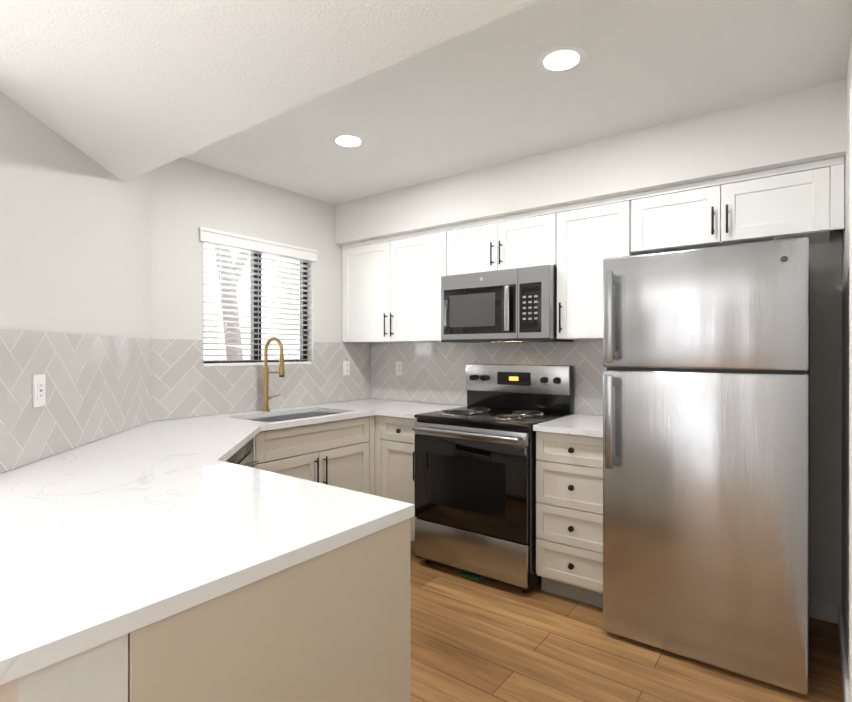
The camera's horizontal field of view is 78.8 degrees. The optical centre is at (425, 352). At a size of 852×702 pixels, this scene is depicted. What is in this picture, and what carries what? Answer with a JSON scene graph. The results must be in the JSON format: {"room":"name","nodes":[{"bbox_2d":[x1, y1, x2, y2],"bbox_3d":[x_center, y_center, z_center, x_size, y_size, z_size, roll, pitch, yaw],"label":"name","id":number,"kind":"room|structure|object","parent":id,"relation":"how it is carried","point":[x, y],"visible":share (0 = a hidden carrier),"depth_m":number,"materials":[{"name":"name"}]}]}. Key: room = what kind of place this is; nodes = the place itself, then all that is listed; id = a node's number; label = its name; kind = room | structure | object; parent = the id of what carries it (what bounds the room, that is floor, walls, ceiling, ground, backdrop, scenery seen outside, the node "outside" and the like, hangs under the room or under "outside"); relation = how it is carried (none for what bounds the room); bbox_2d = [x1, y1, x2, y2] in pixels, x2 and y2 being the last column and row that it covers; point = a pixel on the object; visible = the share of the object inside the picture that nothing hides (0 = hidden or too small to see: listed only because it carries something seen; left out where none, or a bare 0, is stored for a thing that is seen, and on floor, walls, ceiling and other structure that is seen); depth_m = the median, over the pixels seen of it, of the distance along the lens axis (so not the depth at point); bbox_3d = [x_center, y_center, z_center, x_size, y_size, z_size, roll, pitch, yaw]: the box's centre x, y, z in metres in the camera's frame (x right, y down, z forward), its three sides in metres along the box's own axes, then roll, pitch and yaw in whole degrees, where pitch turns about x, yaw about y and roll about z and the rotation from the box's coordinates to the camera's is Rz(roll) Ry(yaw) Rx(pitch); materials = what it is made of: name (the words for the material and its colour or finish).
{"room":"kitchen","nodes":[
{"label":"kitchen","id":0,"kind":"room"},
{"bbox_2d":[0,633,127,701],"bbox_3d":[-0.914,0.861,1.050,1.064,0.881,0.134,0,0,37],"label":"wall","id":1,"kind":"structure","parent":0,"point":[98,673],"depth_m":0.73,"materials":[{"name":"white paint"}]},
{"bbox_2d":[0,91,150,473],"bbox_3d":[-1.492,0.020,2.135,0.120,2.560,1.530,0,0,-8],"label":"wall","id":2,"kind":"structure","parent":0,"point":[75,240],"depth_m":2.05,"materials":[{"name":"white paint"}]},
{"bbox_2d":[0,329,151,472],"bbox_3d":[-1.426,0.154,2.140,0.001,0.460,1.519,0,0,-8],"label":"backsplash","id":3,"kind":"structure","parent":2,"relation":"attached to","point":[98,387],"depth_m":2.04,"materials":[{"name":"beige tile"}]},
{"bbox_2d":[32,374,45,407],"bbox_3d":[-1.380,0.135,1.853,0.010,0.115,0.070,0,0,-8],"label":"outlet","id":4,"kind":"object","parent":3,"relation":"attached to","point":[39,390],"visible":1,"depth_m":1.84,"materials":[{"name":"white plastic"}]},
{"bbox_2d":[151,158,370,420],"bbox_3d":[-1.096,0.017,3.587,0.120,2.560,1.950,0,0,37],"label":"wall","id":5,"kind":"structure","parent":0,"point":[189,198],"depth_m":3.21,"materials":[{"name":"white paint"}]},
{"bbox_2d":[203,248,306,366],"bbox_3d":[-1.161,-0.318,3.542,0.040,0.810,0.860,0,0,37],"label":"window unit","id":6,"kind":"structure","parent":5,"relation":"in","point":[260,325],"depth_m":3.53,"materials":[{"name":"black"}]},
{"bbox_2d":[199,227,317,366],"bbox_3d":[-1.107,-0.336,3.501,0.086,0.842,0.920,0,0,37],"label":"window blinds","id":7,"kind":"object","parent":6,"relation":"attached to","point":[225,240],"visible":0.88,"depth_m":3.45,"materials":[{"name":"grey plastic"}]},
{"bbox_2d":[151,339,370,420],"bbox_3d":[-0.998,0.151,3.608,0.001,0.460,1.781,0,0,37],"label":"backsplash","id":8,"kind":"structure","parent":5,"relation":"attached to","point":[185,383],"depth_m":3.36,"materials":[{"name":"beige tile"}]},
{"bbox_2d":[343,361,349,374],"bbox_3d":[-0.626,0.120,4.091,0.010,0.115,0.070,0,0,37],"label":"outlet","id":9,"kind":"object","parent":8,"relation":"attached to","point":[346,367],"visible":1,"depth_m":4.08,"materials":[{"name":"white plastic"}]},
{"bbox_2d":[0,0,538,181],"bbox_3d":[-2.824,-1.048,0.705,5.790,0.420,4.570,0,0,37],"label":"ceiling","id":10,"kind":"structure","parent":0,"point":[124,90],"depth_m":1.47,"materials":[{"name":"white paint"}]},
{"bbox_2d":[181,0,851,204],"bbox_3d":[0.189,-1.201,2.641,3.310,0.120,2.150,0,0,37],"label":"ceiling","id":11,"kind":"structure","parent":0,"point":[491,93],"depth_m":2.25,"materials":[{"name":"white paint"}]},
{"bbox_2d":[331,133,365,147],"bbox_3d":[-0.417,-1.139,2.791,0.188,0.005,0.188,0,0,37],"label":"recessed light","id":12,"kind":"object","parent":11,"relation":"in","point":[348,140],"visible":1,"depth_m":2.78,"materials":[{"name":"white plastic"}]},
{"bbox_2d":[537,45,586,72],"bbox_3d":[0.527,-1.137,2.017,0.188,0.005,0.188,0,0,37],"label":"recessed light","id":13,"kind":"object","parent":11,"relation":"in","point":[562,58],"visible":1,"depth_m":2.00,"materials":[{"name":"white plastic"}]},
{"bbox_2d":[335,79,845,244],"bbox_3d":[0.644,-0.992,3.244,3.070,0.300,0.400,0,0,37],"label":"soffit","id":14,"kind":"structure","parent":0,"point":[807,125],"depth_m":2.69,"materials":[{"name":"white paint"}]},
{"bbox_2d":[371,229,841,604],"bbox_3d":[0.800,0.017,3.453,3.310,2.560,0.120,0,0,37],"label":"wall","id":15,"kind":"structure","parent":0,"point":[825,514],"depth_m":2.52,"materials":[{"name":"white paint"}]},
{"bbox_2d":[342,227,445,342],"bbox_3d":[-0.162,-0.461,3.895,0.993,0.760,0.327,0,0,37],"label":"upper cabinet","id":16,"kind":"object","parent":15,"relation":"attached to","point":[391,289],"depth_m":3.74,"materials":[{"name":"white wood"}]},
{"bbox_2d":[371,340,606,414],"bbox_3d":[0.457,0.151,3.629,2.291,0.460,0.001,0,0,37],"label":"backsplash","id":17,"kind":"structure","parent":15,"relation":"attached to","point":[433,372],"depth_m":3.79,"materials":[{"name":"beige tile"}]},
{"bbox_2d":[396,361,402,375],"bbox_3d":[-0.213,0.124,4.127,0.070,0.115,0.010,0,0,37],"label":"outlet","id":18,"kind":"object","parent":17,"relation":"attached to","point":[399,368],"visible":1,"depth_m":4.12,"materials":[{"name":"white plastic"}]},
{"bbox_2d":[446,207,557,275],"bbox_3d":[0.543,-0.674,3.362,0.764,0.332,0.327,0,0,37],"label":"upper cabinet","id":19,"kind":"object","parent":15,"relation":"attached to","point":[528,239],"depth_m":3.20,"materials":[{"name":"white wood"}]},
{"bbox_2d":[441,265,573,342],"bbox_3d":[0.510,-0.285,3.319,0.756,0.434,0.434,0,0,37],"label":"microwave","id":20,"kind":"object","parent":19,"relation":"attached to","point":[515,305],"visible":1,"depth_m":3.13,"materials":[{"name":"silver metal"}]},
{"bbox_2d":[557,194,629,339],"bbox_3d":[1.016,-0.460,3.006,0.410,0.760,0.327,0,0,37],"label":"upper cabinet","id":21,"kind":"object","parent":15,"relation":"attached to","point":[591,232],"depth_m":2.90,"materials":[{"name":"white wood"}]},
{"bbox_2d":[630,156,843,255],"bbox_3d":[1.536,-0.686,2.614,0.882,0.306,0.327,0,0,37],"label":"upper cabinet","id":22,"kind":"object","parent":15,"relation":"attached to","point":[806,199],"depth_m":2.45,"materials":[{"name":"white wood"}]},
{"bbox_2d":[809,597,841,623],"bbox_3d":[1.559,1.251,2.800,1.070,0.095,0.014,0,0,37],"label":"baseboard","id":23,"kind":"structure","parent":15,"relation":"attached to","point":[819,609],"depth_m":2.51,"materials":[{"name":"white"}]},
{"bbox_2d":[410,551,843,701],"bbox_3d":[-2.108,1.326,1.566,5.900,0.050,6.800,0,0,37],"label":"floor","id":24,"kind":"structure","parent":0,"point":[481,639],"depth_m":2.21,"materials":[{"name":"brown wood"}]},
{"bbox_2d":[225,438,258,467],"bbox_3d":[-1.121,0.861,2.356,0.615,0.877,0.599,0,0,-8],"label":"dishwasher","id":25,"kind":"object","parent":24,"relation":"on","point":[243,455],"visible":0.12,"depth_m":2.50,"materials":[{"name":"grey metal"}]},
{"bbox_2d":[252,436,254,458],"bbox_3d":[-1.184,0.858,2.676,0.438,0.881,0.438,0,0,37],"label":"base cabinet","id":26,"kind":"object","parent":24,"relation":"on","point":[253,449],"depth_m":2.71,"materials":[{"name":"beige wood"}]},
{"bbox_2d":[128,518,409,701],"bbox_3d":[-0.599,0.861,1.333,0.905,0.881,0.693,0,0,37],"label":"peninsula panel","id":27,"kind":"object","parent":24,"relation":"on","point":[333,625],"visible":0.29,"depth_m":1.04,"materials":[{"name":"beige wood"}]},
{"bbox_2d":[0,439,414,684],"bbox_3d":[-0.949,0.402,1.342,1.492,0.030,1.080,0,0,37],"label":"countertop","id":28,"kind":"structure","parent":27,"relation":"on","point":[109,538],"depth_m":1.11,"materials":[{"name":"white stone"}]},
{"bbox_2d":[255,411,374,494],"bbox_3d":[-0.849,0.857,3.278,0.641,0.881,0.925,0,0,37],"label":"base cabinet","id":29,"kind":"object","parent":24,"relation":"on","point":[350,467],"visible":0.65,"depth_m":3.13,"materials":[{"name":"beige wood"}]},
{"bbox_2d":[375,415,416,551],"bbox_3d":[-0.004,0.857,3.602,0.385,0.880,0.606,0,0,37],"label":"base cabinet","id":30,"kind":"object","parent":24,"relation":"on","point":[394,436],"depth_m":3.38,"materials":[{"name":"beige wood"}]},
{"bbox_2d":[79,399,465,454],"bbox_3d":[-0.826,0.400,2.806,1.247,0.030,2.867,0,0,37],"label":"countertop","id":31,"kind":"structure","parent":30,"relation":"on","point":[227,433],"depth_m":2.82,"materials":[{"name":"white stone"}]},
{"bbox_2d":[262,337,284,411],"bbox_3d":[-0.960,0.141,3.378,0.214,0.484,0.133,0,0,37],"label":"faucet","id":32,"kind":"object","parent":31,"relation":"on","point":[266,396],"visible":1,"depth_m":3.38,"materials":[{"name":"gold metal"}]},
{"bbox_2d":[248,411,358,463],"bbox_3d":[-0.818,0.526,3.260,0.428,0.221,0.708,0,0,37],"label":"sink","id":33,"kind":"object","parent":31,"relation":"in","point":[291,417],"visible":0.02,"depth_m":3.47,"materials":[{"name":"silver metal"}]},
{"bbox_2d":[412,364,573,592],"bbox_3d":[0.412,0.689,3.191,0.759,1.218,0.720,0,0,37],"label":"range","id":34,"kind":"object","parent":24,"relation":"on","point":[475,486],"visible":0.96,"depth_m":2.98,"materials":[{"name":"black metal"}]},
{"bbox_2d":[536,431,602,607],"bbox_3d":[0.931,0.858,2.897,0.409,0.880,0.606,0,0,37],"label":"base cabinet","id":35,"kind":"object","parent":24,"relation":"on","point":[569,516],"depth_m":2.67,"materials":[{"name":"beige wood"}]},
{"bbox_2d":[533,414,602,437],"bbox_3d":[0.924,0.399,2.886,0.413,0.030,0.632,0,0,37],"label":"countertop","id":36,"kind":"structure","parent":35,"relation":"on","point":[576,424],"depth_m":2.74,"materials":[{"name":"white stone"}]},
{"bbox_2d":[603,234,809,694],"bbox_3d":[1.318,0.426,2.423,0.762,1.747,0.789,0,0,37],"label":"refrigerator","id":37,"kind":"object","parent":24,"relation":"on","point":[706,411],"visible":1,"depth_m":2.11,"materials":[{"name":"grey metal"}]},
{"bbox_2d":[842,28,851,674],"bbox_3d":[0.051,0.024,-0.190,0.120,2.560,6.600,0,0,37],"label":"wall","id":38,"kind":"structure","parent":0,"point":[845,421],"depth_m":2.12,"materials":[{"name":"white paint"}]},
{"bbox_2d":[838,605,848,701],"bbox_3d":[1.613,1.252,1.995,0.014,0.095,1.206,0,0,37],"label":"baseboard","id":39,"kind":"structure","parent":38,"relation":"attached to","point":[845,675],"depth_m":2.08,"materials":[{"name":"white"}]},
{"bbox_2d":[849,80,851,701],"bbox_3d":[0.922,0.272,1.083,0.020,2.060,1.080,0,0,37],"label":"door frame","id":40,"kind":"structure","parent":38,"relation":"attached to","point":[850,459],"depth_m":1.46,"materials":[{"name":"white"}]},
{"label":"outside","id":41,"kind":"structure","parent":0,"visible":0},
{"bbox_2d":[215,247,248,359],"bbox_3d":[-2.159,-0.859,6.245,0.460,4.925,1.655,0,0,37],"label":"tree","id":42,"kind":"object","parent":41,"point":[232,318],"depth_m":5.96,"materials":[{"name":"grey plant"}]}
]}

